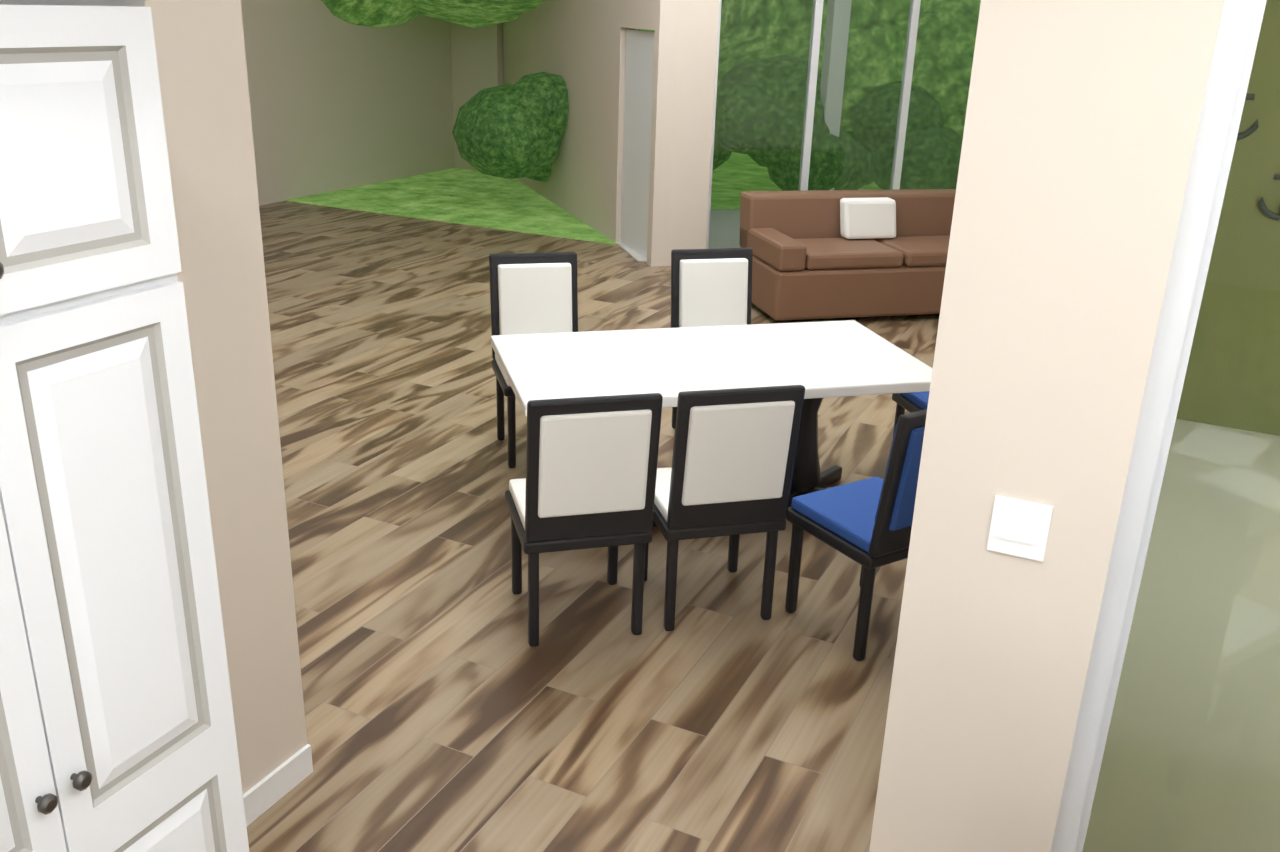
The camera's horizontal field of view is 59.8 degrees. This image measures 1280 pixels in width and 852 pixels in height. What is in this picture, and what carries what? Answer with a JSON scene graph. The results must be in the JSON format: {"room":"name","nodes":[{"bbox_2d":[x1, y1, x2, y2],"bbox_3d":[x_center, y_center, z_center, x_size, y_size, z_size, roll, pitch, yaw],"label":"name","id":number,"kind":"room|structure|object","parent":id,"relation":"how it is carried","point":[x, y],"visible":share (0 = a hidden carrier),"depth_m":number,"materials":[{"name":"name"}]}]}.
{"room":"kitchen","nodes":[
{"label":"kitchen","id":0,"kind":"room"},
{"bbox_2d":[145,0,1223,851],"bbox_3d":[-1.774,-1.413,4.524,12.233,3.850,20.550,12,23,24],"label":"wall","id":1,"kind":"structure","parent":0,"point":[1081,128],"depth_m":2.61,"materials":[{"name":"beige paint"}]},
{"bbox_2d":[243,744,312,825],"bbox_3d":[-1.205,1.156,3.099,0.013,0.100,0.830,12,23,24],"label":"baseboard","id":2,"kind":"structure","parent":1,"relation":"attached to","point":[262,796],"depth_m":3.31,"materials":[{"name":"white wood"}]},
{"bbox_2d":[706,0,980,248],"bbox_3d":[2.482,-3.275,10.315,3.870,3.480,0.060,-4,22,-15],"label":"room window","id":3,"kind":"structure","parent":1,"relation":"in","point":[907,67],"depth_m":10.23,"materials":[{"name":"clear glass"}]},
{"bbox_2d":[987,495,1052,561],"bbox_3d":[0.826,0.224,2.423,0.120,0.130,0.010,12,23,24],"label":"light switch","id":4,"kind":"object","parent":1,"relation":"attached to","point":[1019,528],"visible":1,"depth_m":2.42,"materials":[{"name":"white plastic"}]},
{"bbox_2d":[1051,0,1266,851],"bbox_3d":[1.751,0.392,2.077,1.620,2.440,0.105,12,23,24],"label":"door frame","id":5,"kind":"structure","parent":1,"relation":"attached to","point":[1240,23],"depth_m":2.25,"materials":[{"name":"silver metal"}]},
{"bbox_2d":[1085,0,1279,851],"bbox_3d":[1.756,0.398,2.090,1.520,2.360,0.006,12,23,24],"label":"window","id":6,"kind":"structure","parent":1,"relation":"in","point":[1265,269],"depth_m":2.37,"materials":[{"name":"clear glass"}]},
{"bbox_2d":[247,201,1279,851],"bbox_3d":[0.532,0.004,6.473,18.000,0.062,25.300,12,23,24],"label":"floor","id":7,"kind":"structure","parent":0,"point":[449,707],"depth_m":4.30,"materials":[{"name":"brown wood"}]},
{"bbox_2d":[0,0,248,851],"bbox_3d":[-1.234,0.401,1.886,0.650,2.370,0.760,12,23,24],"label":"tall cabinet","id":8,"kind":"object","parent":7,"relation":"on","point":[117,730],"visible":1,"depth_m":1.74,"materials":[{"name":"white wood"}]},
{"bbox_2d":[489,252,577,467],"bbox_3d":[-0.516,-0.356,5.852,0.480,1.010,0.570,-4,22,-15],"label":"dining chair","id":9,"kind":"object","parent":7,"relation":"on","point":[533,293],"visible":0.52,"depth_m":5.90,"materials":[{"name":"white fabric"}]},
{"bbox_2d":[505,393,662,646],"bbox_3d":[-0.231,0.285,4.194,0.480,1.010,0.570,-4,22,-15],"label":"dining chair","id":10,"kind":"object","parent":7,"relation":"on","point":[588,481],"visible":1,"depth_m":3.91,"materials":[{"name":"black wood"}]},
{"bbox_2d":[491,320,931,526],"bbox_3d":[0.318,0.036,5.248,1.900,0.760,1.000,-4,22,-15],"label":"table","id":11,"kind":"object","parent":7,"relation":"on","point":[819,361],"visible":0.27,"depth_m":5.08,"materials":[{"name":"white painted wood"},{"name":"black wood"}]},
{"bbox_2d":[671,248,752,428],"bbox_3d":[0.450,-0.419,6.103,0.480,1.010,0.570,-4,22,-15],"label":"dining chair","id":12,"kind":"object","parent":7,"relation":"on","point":[711,287],"visible":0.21,"depth_m":6.15,"materials":[{"name":"white fabric"}]},
{"bbox_2d":[644,385,804,630],"bbox_3d":[0.281,0.251,4.327,0.480,1.010,0.570,-4,22,-15],"label":"dining chair","id":13,"kind":"object","parent":7,"relation":"on","point":[729,472],"visible":0.88,"depth_m":4.04,"materials":[{"name":"black wood"}]},
{"bbox_2d":[739,189,955,319],"bbox_3d":[1.925,-1.408,8.945,2.100,0.830,0.947,-4,22,-15],"label":"sofa","id":14,"kind":"object","parent":7,"relation":"on","point":[820,254],"visible":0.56,"depth_m":8.65,"materials":[{"name":"brown leather"}]},
{"bbox_2d":[785,409,926,660],"bbox_3d":[0.921,0.319,4.205,0.480,1.010,0.570,-11,24,-30],"label":"dining chair","id":15,"kind":"object","parent":7,"relation":"on","point":[866,524],"visible":0.62,"depth_m":4.05,"materials":[{"name":"blue fabric"}]},
{"bbox_2d":[892,391,929,439],"bbox_3d":[1.631,-0.166,5.544,0.570,1.010,0.480,-4,22,-15],"label":"dining chair","id":16,"kind":"object","parent":7,"relation":"on","point":[910,402],"visible":0.04,"depth_m":5.55,"materials":[{"name":"blue fabric"}]},
{"bbox_2d":[1176,0,1279,435],"bbox_3d":[3.540,-1.503,6.146,1.290,3.200,0.180,12,23,24],"label":"wall","id":17,"kind":"structure","parent":0,"point":[1262,71],"depth_m":6.33,"materials":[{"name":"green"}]},
{"bbox_2d":[1237,93,1258,139],"bbox_3d":[3.277,-1.736,6.113,0.256,0.328,0.037,12,23,24],"label":"anchor","id":18,"kind":"object","parent":17,"relation":"attached to","point":[1252,96],"depth_m":6.09,"materials":[{"name":"grey metal"}]},
{"bbox_2d":[1257,173,1279,220],"bbox_3d":[3.561,-1.292,6.127,0.256,0.328,0.037,12,23,24],"label":"anchor","id":19,"kind":"object","parent":17,"relation":"attached to","point":[1264,209],"depth_m":6.18,"materials":[{"name":"grey metal"}]},
{"label":"outside","id":20,"kind":"structure","parent":0,"visible":0},
{"bbox_2d":[285,152,880,244],"bbox_3d":[3.626,-4.586,18.772,38.000,0.028,35.000,12,23,24],"label":"ground","id":21,"kind":"structure","parent":20,"point":[466,197],"depth_m":13.27,"materials":[{"name":"green plant"}]},
{"bbox_2d":[321,0,980,190],"bbox_3d":[9.184,-8.056,13.148,28.779,11.180,15.896,12,23,24],"label":"foliage","id":22,"kind":"object","parent":21,"relation":"on","point":[517,129],"visible":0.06,"depth_m":13.43,"materials":[{"name":"green plant"}]},
{"bbox_2d":[617,0,851,261],"bbox_3d":[2.126,-3.920,11.528,5.000,3.800,2.600,-4,22,-15],"label":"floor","id":23,"kind":"structure","parent":21,"relation":"on","point":[839,49],"depth_m":12.57,"materials":[{"name":"white"}]}
]}

